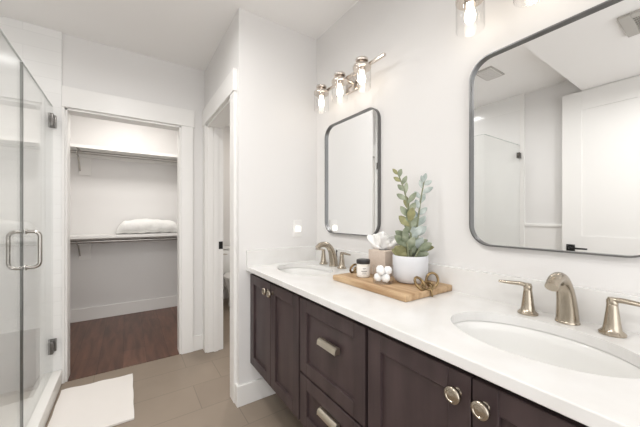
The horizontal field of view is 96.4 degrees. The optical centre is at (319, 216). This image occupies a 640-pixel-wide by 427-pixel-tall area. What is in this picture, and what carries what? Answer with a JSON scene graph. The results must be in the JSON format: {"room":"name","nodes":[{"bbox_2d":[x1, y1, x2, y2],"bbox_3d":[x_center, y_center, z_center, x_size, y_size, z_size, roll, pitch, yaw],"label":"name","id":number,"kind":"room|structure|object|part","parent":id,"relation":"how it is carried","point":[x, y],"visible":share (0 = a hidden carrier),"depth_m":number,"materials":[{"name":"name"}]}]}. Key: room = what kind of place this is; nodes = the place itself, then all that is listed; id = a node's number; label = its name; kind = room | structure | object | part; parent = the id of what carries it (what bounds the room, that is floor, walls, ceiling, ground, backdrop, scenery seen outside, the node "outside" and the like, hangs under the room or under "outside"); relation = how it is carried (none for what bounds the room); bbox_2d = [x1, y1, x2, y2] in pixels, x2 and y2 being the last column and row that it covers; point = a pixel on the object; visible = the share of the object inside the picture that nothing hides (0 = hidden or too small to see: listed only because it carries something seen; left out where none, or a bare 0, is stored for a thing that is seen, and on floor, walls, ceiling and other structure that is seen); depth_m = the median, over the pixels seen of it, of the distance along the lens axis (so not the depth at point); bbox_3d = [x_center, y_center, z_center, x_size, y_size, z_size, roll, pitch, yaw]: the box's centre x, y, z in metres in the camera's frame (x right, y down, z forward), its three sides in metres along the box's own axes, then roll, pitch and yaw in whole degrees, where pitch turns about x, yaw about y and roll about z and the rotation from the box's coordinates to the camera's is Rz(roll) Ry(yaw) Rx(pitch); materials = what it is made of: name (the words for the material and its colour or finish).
{"room":"bathroom","nodes":[
{"label":"bathroom","id":0,"kind":"room"},
{"bbox_2d":[0,16,61,393],"bbox_3d":[-2.272,-0.062,1.885,0.858,2.604,0.012,0,0,-34],"label":"tiled wall","id":1,"kind":"structure","parent":0,"point":[39,48],"depth_m":2.03,"materials":[{"name":"white tile"}]},
{"bbox_2d":[6,61,56,426],"bbox_3d":[-1.746,0.166,1.782,0.139,1.927,0.747,0,0,-34],"label":"shower door","id":2,"kind":"structure","parent":1,"relation":"attached to","point":[52,119],"depth_m":1.48,"materials":[{"name":"clear glass"}]},
{"bbox_3d":[-1.599,0.178,1.497,0.064,0.220,0.028,0,0,-34],"label":"pull handle","id":3,"kind":"part","parent":2,"relation":"part of","materials":[{"name":"silver metal"}]},
{"bbox_3d":[-1.537,0.178,1.539,0.064,0.220,0.028,0,0,-34],"label":"pull handle","id":4,"kind":"part","parent":2,"relation":"part of","materials":[{"name":"silver metal"}]},
{"bbox_2d":[62,33,204,335],"bbox_3d":[-1.836,-0.062,2.258,1.999,2.604,0.120,0,0,-34],"label":"wall","id":5,"kind":"structure","parent":0,"point":[88,65],"depth_m":2.45,"materials":[{"name":"white paint"}]},
{"bbox_2d":[68,352,178,380],"bbox_3d":[-1.587,1.237,2.369,0.760,0.006,0.034,0,0,-34],"label":"trim","id":6,"kind":"structure","parent":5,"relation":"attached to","point":[169,355],"depth_m":2.33,"materials":[{"name":"brown wood"}]},
{"bbox_2d":[62,86,193,383],"bbox_3d":[-1.569,0.138,2.425,0.912,2.205,0.150,0,0,-34],"label":"door frame","id":7,"kind":"structure","parent":5,"relation":"attached to","point":[75,101],"depth_m":2.44,"materials":[{"name":"white paint"}]},
{"bbox_2d":[193,334,202,350],"bbox_3d":[-1.132,1.173,2.651,0.083,0.135,0.016,0,0,-34],"label":"baseboard","id":8,"kind":"structure","parent":5,"relation":"attached to","point":[197,340],"depth_m":2.65,"materials":[{"name":"white paint"}]},
{"bbox_2d":[70,115,229,309],"bbox_3d":[-2.171,-0.062,3.891,2.950,2.604,0.120,0,0,-34],"label":"wall","id":9,"kind":"structure","parent":0,"point":[115,192],"depth_m":3.61,"materials":[{"name":"white paint"}]},
{"bbox_2d":[70,143,176,175],"bbox_3d":[-2.513,-0.635,3.393,1.581,0.300,0.325,0,0,-34],"label":"closet shelf","id":10,"kind":"object","parent":9,"relation":"attached to","point":[84,153],"visible":0.77,"depth_m":3.41,"materials":[{"name":"white paint"}]},
{"bbox_3d":[-2.788,-0.590,3.394,0.110,0.210,0.014,0,0,-34],"label":"backing plate","id":11,"kind":"part","parent":10,"relation":"part of","materials":[{"name":"white paint"}]},
{"bbox_3d":[-2.461,-0.711,3.316,1.581,0.034,0.034,0,0,-34],"label":"hanging rod","id":12,"kind":"part","parent":10,"relation":"part of","materials":[{"name":"grey wood"}]},
{"bbox_2d":[70,295,176,322],"bbox_3d":[-2.599,1.165,3.521,1.585,0.150,0.016,0,0,-34],"label":"baseboard","id":13,"kind":"structure","parent":9,"relation":"attached to","point":[83,314],"depth_m":3.58,"materials":[{"name":"white paint"}]},
{"bbox_2d":[70,232,176,259],"bbox_3d":[-2.513,0.366,3.393,1.581,0.300,0.325,0,0,-34],"label":"closet shelf","id":14,"kind":"object","parent":9,"relation":"attached to","point":[83,242],"visible":0.73,"depth_m":3.39,"materials":[{"name":"white paint"}]},
{"bbox_3d":[-2.788,0.411,3.394,0.110,0.210,0.014,0,0,-34],"label":"backing plate","id":15,"kind":"part","parent":14,"relation":"part of","materials":[{"name":"white paint"}]},
{"bbox_3d":[-2.461,0.290,3.316,1.581,0.034,0.034,0,0,-34],"label":"hanging rod","id":16,"kind":"part","parent":14,"relation":"part of","materials":[{"name":"grey metal"}]},
{"bbox_2d":[116,218,176,233],"bbox_3d":[-2.158,0.122,3.623,0.700,0.188,0.282,0,0,-34],"label":"pillow","id":17,"kind":"object","parent":14,"relation":"on","point":[146,225],"visible":0.91,"depth_m":3.51,"materials":[{"name":"white fabric"}]},
{"bbox_2d":[223,289,227,298],"bbox_3d":[-1.411,1.173,4.321,1.011,0.135,0.016,0,0,-34],"label":"baseboard","id":18,"kind":"structure","parent":9,"relation":"attached to","point":[225,293],"depth_m":4.30,"materials":[{"name":"white"}]},
{"bbox_2d":[0,298,303,426],"bbox_3d":[-0.699,1.255,1.458,3.230,0.090,5.800,0,0,-34],"label":"floor","id":19,"kind":"structure","parent":0,"point":[192,389],"depth_m":2.23,"materials":[{"name":"beige tile"}]},
{"bbox_2d":[12,370,61,426],"bbox_3d":[-1.851,1.188,1.271,0.848,0.105,1.477,0,0,-34],"label":"shower curb","id":20,"kind":"object","parent":19,"relation":"on","point":[37,407],"visible":1,"depth_m":1.77,"materials":[{"name":"white stone"}]},
{"bbox_2d":[0,29,21,60],"bbox_3d":[-1.351,0.168,1.195,0.028,1.930,0.660,0,0,-34],"label":"shower panel","id":21,"kind":"object","parent":20,"relation":"on","point":[1,32],"visible":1,"depth_m":1.34,"materials":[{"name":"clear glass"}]},
{"bbox_2d":[47,373,133,426],"bbox_3d":[-1.478,1.232,1.881,0.423,0.014,0.614,0,0,-34],"label":"bath mat","id":22,"kind":"object","parent":19,"relation":"on","point":[108,402],"visible":1,"depth_m":1.86,"materials":[{"name":"white fabric"}]},
{"bbox_2d":[223,246,229,306],"bbox_3d":[-1.168,0.843,4.005,0.440,0.795,0.767,0,0,-34],"label":"toilet","id":23,"kind":"object","parent":19,"relation":"on","point":[226,249],"visible":0.27,"depth_m":4.10,"materials":[{"name":"white ceramic"}]},
{"bbox_3d":[-1.329,0.660,4.244,0.420,0.360,0.185,0,0,-34],"label":"tank","id":24,"kind":"part","parent":23,"relation":"part of","materials":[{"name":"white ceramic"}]},
{"bbox_3d":[-1.118,0.813,3.931,0.380,0.020,0.590,0,0,-34],"label":"lid","id":25,"kind":"part","parent":23,"relation":"part of","materials":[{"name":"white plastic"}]},
{"bbox_2d":[0,0,358,126],"bbox_3d":[-1.305,-1.414,2.357,3.230,0.100,3.633,0,0,-34],"label":"ceiling","id":26,"kind":"structure","parent":0,"point":[188,33],"depth_m":1.97,"materials":[{"name":"white paint"}]},
{"bbox_2d":[205,8,257,384],"bbox_3d":[-0.752,-0.062,2.318,0.134,2.604,0.992,0,0,-34],"label":"wall","id":27,"kind":"structure","parent":0,"point":[238,47],"depth_m":1.90,"materials":[{"name":"white paint"}]},
{"bbox_2d":[202,68,236,402],"bbox_3d":[-0.771,0.130,2.326,0.164,2.220,0.955,0,0,-34],"label":"door frame","id":28,"kind":"structure","parent":27,"relation":"attached to","point":[221,110],"depth_m":2.60,"materials":[{"name":"white paint"}]},
{"bbox_3d":[-0.921,0.270,2.657,0.036,0.070,0.003,0,0,-34],"label":"strike plate","id":29,"kind":"part","parent":28,"relation":"part of","materials":[{"name":"black metal"}]},
{"bbox_2d":[234,382,238,405],"bbox_3d":[-0.549,1.173,1.883,0.016,0.135,0.043,0,0,-34],"label":"baseboard","id":30,"kind":"structure","parent":27,"relation":"attached to","point":[235,384],"depth_m":1.88,"materials":[{"name":"white paint"}]},
{"bbox_2d":[258,16,316,378],"bbox_3d":[-0.256,-0.062,2.127,0.476,2.604,0.120,0,0,-34],"label":"wall","id":31,"kind":"structure","parent":0,"point":[287,57],"depth_m":2.06,"materials":[{"name":"white paint"}]},
{"bbox_2d":[237,378,274,407],"bbox_3d":[-0.280,1.173,2.029,0.626,0.135,0.016,0,0,-34],"label":"baseboard","id":32,"kind":"structure","parent":31,"relation":"attached to","point":[252,391],"depth_m":1.91,"materials":[{"name":"white paint"}]},
{"bbox_2d":[293,220,301,236],"bbox_3d":[-0.162,0.090,2.101,0.072,0.124,0.028,0,0,-34],"label":"night light","id":33,"kind":"object","parent":31,"relation":"attached to","point":[297,224],"visible":1,"depth_m":2.10,"materials":[{"name":"white plastic"}]},
{"bbox_2d":[317,0,639,295],"bbox_3d":[0.871,-0.062,0.989,0.120,2.604,3.267,0,0,-34],"label":"wall","id":34,"kind":"structure","parent":0,"point":[419,90],"depth_m":1.37,"materials":[{"name":"white paint"}]},
{"bbox_2d":[250,274,302,419],"bbox_3d":[-0.076,0.670,1.775,0.564,0.616,0.657,0,0,-34],"label":"base cabinet","id":35,"kind":"object","parent":34,"relation":"attached to","point":[274,309],"visible":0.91,"depth_m":1.59,"materials":[{"name":"brown wood"}]},
{"bbox_3d":[-0.366,0.680,1.776,0.020,0.592,0.322,0,0,-34],"label":"door","id":36,"kind":"part","parent":35,"relation":"part of","materials":[{"name":"brown wood"}]},
{"bbox_3d":[-0.315,0.434,1.654,0.033,0.041,0.041,0,0,-34],"label":"knob","id":37,"kind":"part","parent":35,"relation":"part of","materials":[{"name":"silver metal"}]},
{"bbox_3d":[-0.278,0.434,1.599,0.033,0.041,0.041,0,0,-34],"label":"knob","id":38,"kind":"part","parent":35,"relation":"part of","materials":[{"name":"silver metal"}]},
{"bbox_3d":[-0.184,0.680,1.506,0.020,0.592,0.322,0,0,-34],"label":"door","id":39,"kind":"part","parent":35,"relation":"part of","materials":[{"name":"brown wood"}]},
{"bbox_2d":[300,297,370,426],"bbox_3d":[0.240,0.670,1.312,0.558,0.616,0.460,0,0,-34],"label":"drawer cabinet","id":40,"kind":"object","parent":34,"relation":"attached to","point":[333,345],"visible":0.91,"depth_m":1.15,"materials":[{"name":"brown wood"}]},
{"bbox_3d":[0.031,0.814,1.145,0.026,0.029,0.124,0,0,-34],"label":"cup pull","id":41,"kind":"part","parent":40,"relation":"part of","materials":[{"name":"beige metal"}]},
{"bbox_3d":[0.031,0.521,1.145,0.026,0.029,0.124,0,0,-34],"label":"cup pull","id":42,"kind":"part","parent":40,"relation":"part of","materials":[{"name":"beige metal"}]},
{"bbox_3d":[0.038,0.859,1.177,0.020,0.235,0.447,0,0,-34],"label":"drawer","id":43,"kind":"part","parent":40,"relation":"part of","materials":[{"name":"brown wood"}]},
{"bbox_2d":[314,53,385,109],"bbox_3d":[0.174,-0.820,1.765,0.166,0.200,0.600,0,0,-34],"label":"vanity light","id":44,"kind":"object","parent":34,"relation":"attached to","point":[353,81],"visible":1,"depth_m":1.77,"materials":[{"name":"silver metal"}]},
{"bbox_3d":[0.010,-0.779,1.953,0.040,0.069,0.040,0,0,-34],"label":"bulb","id":45,"kind":"part","parent":44,"relation":"part of","materials":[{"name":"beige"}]},
{"bbox_3d":[0.123,-0.779,1.785,0.040,0.069,0.040,0,0,-34],"label":"bulb","id":46,"kind":"part","parent":44,"relation":"part of","materials":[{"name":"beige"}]},
{"bbox_3d":[0.209,-0.860,1.843,0.021,0.120,0.120,0,0,-34],"label":"wall plate","id":47,"kind":"part","parent":44,"relation":"part of","materials":[{"name":"silver metal"}]},
{"bbox_3d":[0.237,-0.779,1.617,0.040,0.069,0.040,0,0,-34],"label":"bulb","id":48,"kind":"part","parent":44,"relation":"part of","materials":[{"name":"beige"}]},
{"bbox_2d":[325,107,380,235],"bbox_3d":[0.193,-0.263,1.867,0.022,0.766,0.535,0,0,-34],"label":"wall mirror","id":49,"kind":"object","parent":34,"relation":"attached to","point":[352,143],"visible":0.92,"depth_m":1.84,"materials":[{"name":"grey mirror"}]},
{"bbox_2d":[455,0,483,24],"bbox_3d":[0.745,-0.820,0.918,0.166,0.200,0.600,0,0,-34],"label":"vanity light","id":50,"kind":"object","parent":34,"relation":"attached to","point":[468,6],"visible":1,"depth_m":1.10,"materials":[{"name":"white glass"}]},
{"bbox_3d":[0.581,-0.779,1.107,0.040,0.069,0.040,0,0,-34],"label":"bulb","id":51,"kind":"part","parent":50,"relation":"part of","materials":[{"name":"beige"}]},
{"bbox_2d":[368,328,587,426],"bbox_3d":[0.568,0.670,0.820,0.564,0.616,0.718,0,0,-34],"label":"base cabinet","id":52,"kind":"object","parent":34,"relation":"attached to","point":[409,386],"visible":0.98,"depth_m":0.78,"materials":[{"name":"brown wood"}]},
{"bbox_3d":[0.269,0.680,0.834,0.020,0.592,0.352,0,0,-34],"label":"door","id":53,"kind":"part","parent":52,"relation":"part of","materials":[{"name":"brown wood"}]},
{"bbox_2d":[246,246,639,426],"bbox_3d":[0.262,0.294,1.283,0.561,0.134,1.859,0,0,-34],"label":"countertop","id":54,"kind":"structure","parent":52,"relation":"on","point":[425,324],"depth_m":0.88,"materials":[{"name":"white stone"}]},
{"bbox_2d":[280,268,329,274],"bbox_3d":[-0.099,0.444,1.802,0.341,0.164,0.488,0,0,-34],"label":"sink basin","id":55,"kind":"object","parent":54,"relation":"in","point":[299,271],"visible":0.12,"depth_m":1.99,"materials":[{"name":"white ceramic"}]},
{"bbox_2d":[315,242,350,268],"bbox_3d":[0.045,0.248,1.873,0.173,0.165,0.381,0,0,-34],"label":"faucet","id":56,"kind":"object","parent":54,"relation":"on","point":[333,261],"visible":1,"depth_m":1.87,"materials":[{"name":"silver metal"}]},
{"bbox_3d":[0.024,0.278,1.982,0.059,0.104,0.059,0,0,-34],"label":"handle","id":57,"kind":"part","parent":56,"relation":"part of","materials":[{"name":"silver metal"}]},
{"bbox_3d":[0.045,0.248,1.873,0.173,0.165,0.062,0,0,-34],"label":"spout","id":58,"kind":"part","parent":56,"relation":"part of","materials":[{"name":"silver metal"}]},
{"bbox_3d":[0.138,0.278,1.813,0.059,0.104,0.059,0,0,-34],"label":"handle","id":59,"kind":"part","parent":56,"relation":"part of","materials":[{"name":"silver metal"}]},
{"bbox_2d":[333,263,451,301],"bbox_3d":[0.326,0.285,1.374,0.310,0.091,0.501,0,0,-34],"label":"serving board","id":60,"kind":"object","parent":54,"relation":"on","point":[397,290],"visible":0.79,"depth_m":1.23,"materials":[{"name":"brown wood"}]},
{"bbox_3d":[0.208,0.284,1.559,0.138,0.090,0.063,0,0,-34],"label":"knot handle","id":61,"kind":"part","parent":60,"relation":"part of","materials":[{"name":"gold metal"}]},
{"bbox_2d":[356,258,369,277],"bbox_3d":[0.218,0.260,1.440,0.069,0.086,0.069,0,0,-34],"label":"candle jar","id":62,"kind":"object","parent":60,"relation":"on","point":[363,264],"visible":1,"depth_m":1.41,"materials":[{"name":"beige glass"}]},
{"bbox_3d":[0.218,0.227,1.440,0.069,0.020,0.069,0,0,-34],"label":"lid","id":63,"kind":"part","parent":62,"relation":"part of","materials":[{"name":"black"}]},
{"bbox_2d":[367,231,398,275],"bbox_3d":[0.334,0.192,1.517,0.120,0.224,0.198,0,0,-34],"label":"tissue box","id":64,"kind":"object","parent":60,"relation":"on","point":[382,243],"visible":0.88,"depth_m":1.49,"materials":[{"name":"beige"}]},
{"bbox_2d":[391,169,433,283],"bbox_3d":[0.421,0.041,1.333,0.175,0.525,0.162,0,0,-34],"label":"potted plant","id":65,"kind":"object","parent":60,"relation":"on","point":[410,257],"visible":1,"depth_m":1.32,"materials":[{"name":"green plant"}]},
{"bbox_3d":[0.396,-0.004,1.335,0.059,0.396,0.042,0,0,-34],"label":"stem","id":66,"kind":"part","parent":65,"relation":"part of","materials":[{"name":"green plant"}]},
{"bbox_3d":[0.421,0.242,1.335,0.159,0.124,0.159,0,0,-34],"label":"pot","id":67,"kind":"part","parent":65,"relation":"part of","materials":[{"name":"white ceramic"}]},
{"bbox_3d":[0.457,0.014,1.341,0.046,0.362,0.048,0,0,-34],"label":"stem","id":68,"kind":"part","parent":65,"relation":"part of","materials":[{"name":"green plant"}]},
{"bbox_3d":[0.453,0.284,1.196,0.138,0.090,0.063,0,0,-34],"label":"knot handle","id":69,"kind":"part","parent":60,"relation":"part of","materials":[{"name":"gold metal"}]},
{"bbox_3d":[0.287,0.263,1.306,0.093,0.080,0.093,0,0,-34],"label":"glass jar","id":70,"kind":"object","parent":60,"relation":"on","visible":0},
{"bbox_2d":[374,273,381,280],"bbox_3d":[0.265,0.278,1.310,0.039,0.040,0.038,0,0,-21],"label":"ball","id":71,"kind":"object","parent":70,"relation":"in","point":[377,277],"visible":0.85,"depth_m":1.29,"materials":[{"name":"white fabric"}]},
{"bbox_2d":[376,267,384,274],"bbox_3d":[0.274,0.246,1.288,0.039,0.039,0.039,0,0,22],"label":"ball","id":72,"kind":"object","parent":70,"relation":"in","point":[380,270],"visible":1,"depth_m":1.28,"materials":[{"name":"white fabric"}]},
{"bbox_2d":[381,274,389,282],"bbox_3d":[0.295,0.278,1.286,0.040,0.040,0.038,0,0,20],"label":"ball","id":73,"kind":"object","parent":70,"relation":"in","point":[385,278],"visible":1,"depth_m":1.27,"materials":[{"name":"white fabric"}]},
{"bbox_2d":[384,266,391,274],"bbox_3d":[0.309,0.247,1.303,0.039,0.039,0.039,0,0,27],"label":"ball","id":74,"kind":"object","parent":70,"relation":"in","point":[388,270],"visible":0.94,"depth_m":1.29,"materials":[{"name":"white fabric"}]},
{"bbox_2d":[453,321,639,378],"bbox_3d":[0.585,0.444,0.786,0.341,0.164,0.488,0,0,-34],"label":"sink basin","id":75,"kind":"object","parent":54,"relation":"in","point":[540,346],"visible":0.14,"depth_m":0.88,"materials":[{"name":"white ceramic"}]},
{"bbox_2d":[498,272,639,337],"bbox_3d":[0.726,0.248,0.862,0.173,0.165,0.381,0,0,-34],"label":"faucet","id":76,"kind":"object","parent":54,"relation":"on","point":[567,312],"visible":1,"depth_m":0.86,"materials":[{"name":"silver metal"}]},
{"bbox_3d":[0.680,0.234,1.003,0.021,0.019,0.096,0,0,-38],"label":"lever","id":77,"kind":"part","parent":76,"relation":"part of","materials":[{"name":"silver metal"}]},
{"bbox_3d":[0.706,0.278,0.971,0.059,0.104,0.059,0,0,-34],"label":"handle","id":78,"kind":"part","parent":76,"relation":"part of","materials":[{"name":"silver metal"}]},
{"bbox_3d":[0.726,0.248,0.862,0.173,0.165,0.062,0,0,-34],"label":"spout","id":79,"kind":"part","parent":76,"relation":"part of","materials":[{"name":"silver metal"}]},
{"bbox_3d":[0.820,0.278,0.802,0.059,0.104,0.059,0,0,-34],"label":"handle","id":80,"kind":"part","parent":76,"relation":"part of","materials":[{"name":"silver metal"}]},
{"bbox_3d":[0.839,0.234,0.767,0.021,0.019,0.096,0,0,-30],"label":"lever","id":81,"kind":"part","parent":76,"relation":"part of","materials":[{"name":"silver metal"}]},
{"bbox_3d":[0.329,0.434,0.699,0.033,0.041,0.041,0,0,-34],"label":"knob","id":82,"kind":"part","parent":52,"relation":"part of","materials":[{"name":"silver metal"}]},
{"bbox_3d":[0.366,0.434,0.644,0.033,0.041,0.041,0,0,-34],"label":"knob","id":83,"kind":"part","parent":52,"relation":"part of","materials":[{"name":"silver metal"}]},
{"bbox_3d":[0.468,0.680,0.538,0.020,0.592,0.352,0,0,-34],"label":"door","id":84,"kind":"part","parent":52,"relation":"part of","materials":[{"name":"brown wood"}]},
{"bbox_2d":[316,247,639,333],"bbox_3d":[0.486,0.279,1.434,0.021,0.104,1.858,0,0,-34],"label":"backsplash","id":85,"kind":"structure","parent":34,"relation":"attached to","point":[591,302],"depth_m":1.06,"materials":[{"name":"white stone"}]},
{"bbox_2d":[469,0,639,257],"bbox_3d":[0.786,-0.263,0.986,0.022,0.766,0.537,0,0,-34],"label":"wall mirror","id":86,"kind":"object","parent":34,"relation":"attached to","point":[554,111],"visible":1,"depth_m":0.96,"materials":[{"name":"grey mirror"}]}
]}

